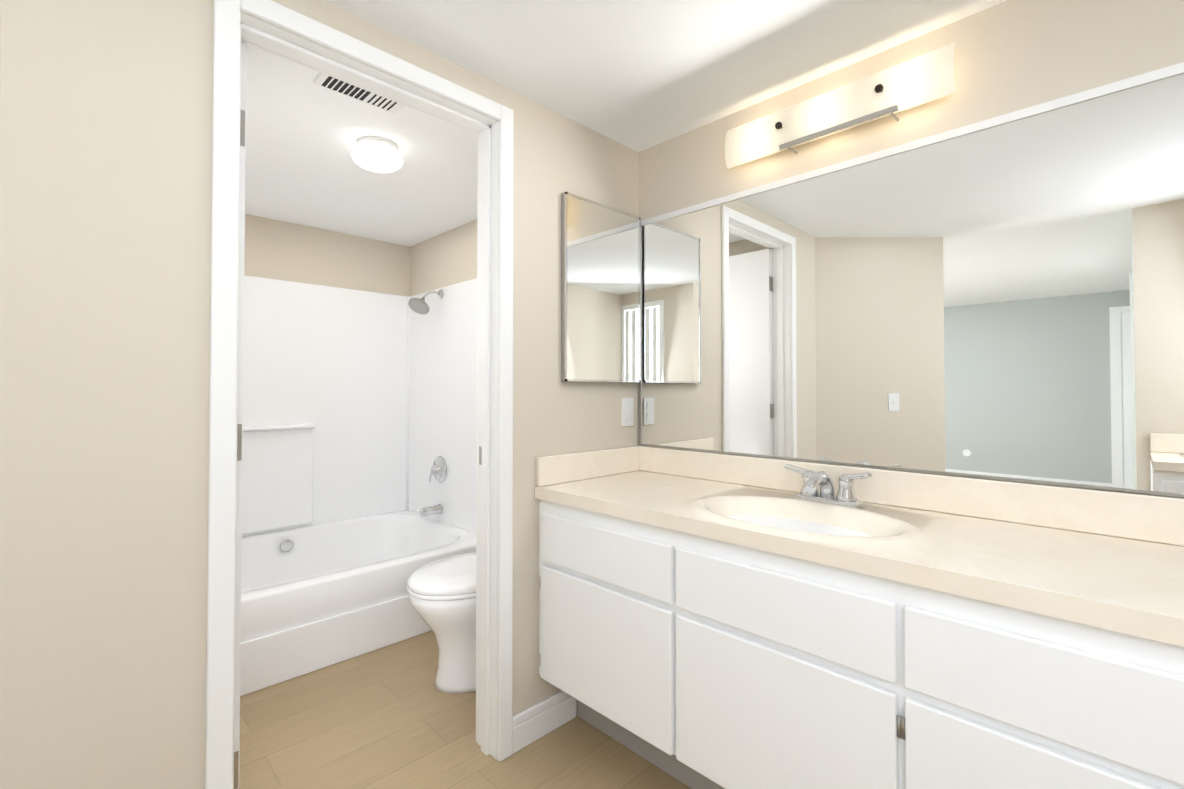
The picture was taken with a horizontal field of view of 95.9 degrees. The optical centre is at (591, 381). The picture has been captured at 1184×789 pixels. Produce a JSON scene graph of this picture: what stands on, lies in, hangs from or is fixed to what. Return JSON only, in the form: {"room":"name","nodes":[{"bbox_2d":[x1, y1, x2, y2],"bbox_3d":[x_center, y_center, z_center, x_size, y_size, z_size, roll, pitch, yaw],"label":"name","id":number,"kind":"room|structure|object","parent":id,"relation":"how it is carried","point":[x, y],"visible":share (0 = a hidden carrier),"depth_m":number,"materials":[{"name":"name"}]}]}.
{"room":"bathroom","nodes":[
{"label":"bathroom","id":0,"kind":"room"},
{"bbox_2d":[0,0,1,111],"bbox_3d":[-1.127,-0.113,0.568,0.110,2.600,0.875,0,-1,0],"label":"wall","id":1,"kind":"structure","parent":0,"point":[0,46],"depth_m":0.97,"materials":[{"name":"beige paint"}]},
{"bbox_2d":[0,0,638,788],"bbox_3d":[-0.476,-0.096,1.626,1.780,2.600,0.110,1,-1,-45],"label":"wall","id":2,"kind":"structure","parent":0,"point":[104,258],"depth_m":1.09,"materials":[{"name":"beige paint"}]},
{"bbox_2d":[234,42,246,788],"bbox_3d":[-1.136,0.174,1.546,0.143,2.032,0.717,1,-1,-45],"label":"door leaf","id":3,"kind":"structure","parent":2,"relation":"in","point":[240,421],"depth_m":1.32,"materials":[{"name":"white paint"}]},
{"bbox_2d":[205,0,513,788],"bbox_3d":[-0.596,0.152,1.504,0.815,2.100,0.142,1,-1,-45],"label":"door frame","id":4,"kind":"structure","parent":2,"relation":"attached to","point":[275,28],"depth_m":1.46,"materials":[{"name":"white paint"}]},
{"bbox_2d":[512,691,575,753],"bbox_3d":[-0.161,1.150,1.832,0.282,0.111,0.011,1,-1,-45],"label":"baseboard","id":5,"kind":"structure","parent":2,"relation":"attached to","point":[535,722],"depth_m":1.80,"materials":[{"name":"white paint"}]},
{"bbox_2d":[536,446,638,485],"bbox_3d":[0.001,0.309,1.999,0.523,0.100,0.020,1,-1,-45],"label":"backsplash","id":6,"kind":"structure","parent":2,"relation":"attached to","point":[571,467],"depth_m":1.96,"materials":[{"name":"beige stone"}]},
{"bbox_2d":[561,192,640,381],"bbox_3d":[0.044,-0.337,2.049,0.410,0.675,0.025,1,-1,-45],"label":"mirrored medicine cabinet","id":7,"kind":"object","parent":2,"relation":"attached to","point":[600,299],"visible":0.98,"depth_m":2.02,"materials":[{"name":"silver metal"}]},
{"bbox_2d":[621,398,633,426],"bbox_3d":[0.144,0.122,2.154,0.070,0.114,0.008,1,-1,-45],"label":"outlet","id":8,"kind":"object","parent":2,"relation":"attached to","point":[627,411],"visible":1,"depth_m":2.15,"materials":[{"name":"white plastic"}]},
{"bbox_2d":[639,446,1183,545],"bbox_3d":[1.006,0.299,1.371,0.020,0.100,2.326,1,-1,-45],"label":"backsplash","id":9,"kind":"structure","parent":2,"relation":"attached to","point":[1152,518],"depth_m":1.42,"materials":[{"name":"beige stone"}]},
{"bbox_2d":[244,214,409,295],"bbox_3d":[-1.866,-0.073,3.149,1.610,2.600,0.110,1,-1,-45],"label":"wall","id":10,"kind":"structure","parent":0,"point":[282,250],"depth_m":3.29,"materials":[{"name":"beige paint"}]},
{"bbox_2d":[410,219,476,295],"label":"wall","id":11,"kind":"structure","parent":0,"point":[448,258],"depth_m":3.35,"materials":[{"name":"beige paint"}]},
{"bbox_2d":[239,631,691,788],"bbox_3d":[-2.280,1.217,-0.140,7.020,0.080,5.050,1,-1,-45],"label":"floor","id":12,"kind":"structure","parent":0,"point":[391,716],"depth_m":1.79,"materials":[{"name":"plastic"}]},
{"bbox_2d":[240,275,476,695],"bbox_3d":[-1.410,0.311,2.760,1.496,1.820,1.072,1,-1,-45],"label":"tub","id":13,"kind":"object","parent":12,"relation":"on","point":[359,471],"visible":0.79,"depth_m":3.18,"materials":[{"name":"white plastic"}]},
{"bbox_2d":[407,552,475,693],"bbox_3d":[-0.426,0.826,2.288,0.737,0.775,0.450,1,-1,-45],"label":"toilet","id":14,"kind":"object","parent":12,"relation":"on","point":[442,595],"visible":0.21,"depth_m":2.07,"materials":[{"name":"white ceramic"}]},
{"bbox_2d":[535,490,1183,788],"bbox_3d":[0.819,0.792,1.178,0.547,0.810,2.326,1,-1,-45],"label":"bathroom vanity","id":15,"kind":"object","parent":12,"relation":"on","point":[708,620],"depth_m":1.15,"materials":[{"name":"white paint"}]},
{"bbox_2d":[535,470,746,517],"bbox_3d":[0.170,0.377,1.839,0.548,0.040,0.483,1,-1,-45],"label":"countertop","id":16,"kind":"structure","parent":15,"relation":"on","point":[641,493],"depth_m":1.73,"materials":[{"name":"beige stone"}]},
{"bbox_2d":[784,464,872,509],"bbox_3d":[0.644,0.299,1.505,0.161,0.104,0.246,1,-1,-45],"label":"faucet","id":17,"kind":"object","parent":15,"relation":"on","point":[809,497],"depth_m":1.50,"materials":[{"name":"silver metal"}]},
{"bbox_2d":[915,518,1183,637],"bbox_3d":[1.221,0.360,0.779,0.548,0.040,1.183,1,-1,-45],"label":"countertop","id":18,"kind":"structure","parent":15,"relation":"on","point":[1129,581],"depth_m":0.98,"materials":[{"name":"beige stone"}]},
{"bbox_2d":[242,0,1005,245],"bbox_3d":[-0.542,-1.186,1.310,2.560,0.430,4.610,1,-1,-45],"label":"ceiling","id":19,"kind":"structure","parent":0,"point":[638,75],"depth_m":1.70,"materials":[{"name":"white paint"}]},
{"bbox_2d":[314,73,404,113],"bbox_3d":[-0.748,-0.957,1.757,0.270,0.013,0.140,1,-1,-45],"label":"ceiling vent","id":20,"kind":"object","parent":19,"relation":"in","point":[352,91],"visible":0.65,"depth_m":1.76,"materials":[{"name":"white paint"}]},
{"bbox_2d":[351,136,402,172],"bbox_3d":[-0.867,-0.909,2.160,0.196,0.098,0.196,1,-1,-45],"label":"bathroom ceiling light","id":21,"kind":"object","parent":19,"relation":"attached to","point":[376,154],"visible":1,"depth_m":2.10,"materials":[{"name":"white glass"}]},
{"bbox_2d":[639,0,1183,220],"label":"wall","id":22,"kind":"structure","parent":0,"point":[1010,56],"depth_m":1.41,"materials":[{"name":"beige paint"}]},
{"bbox_2d":[725,43,954,167],"bbox_3d":[0.707,-0.804,1.627,0.108,0.150,0.670,1,-1,-45],"label":"sconce","id":23,"kind":"object","parent":22,"relation":"attached to","point":[920,80],"visible":0.98,"depth_m":1.56,"materials":[{"name":"white glass"}]},
{"bbox_2d":[638,62,1183,496],"bbox_3d":[1.010,-0.214,1.381,0.011,0.923,2.318,1,-1,-45],"label":"mirror","id":24,"kind":"object","parent":22,"relation":"attached to","point":[1001,297],"visible":0.93,"depth_m":1.42,"materials":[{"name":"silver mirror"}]}
]}

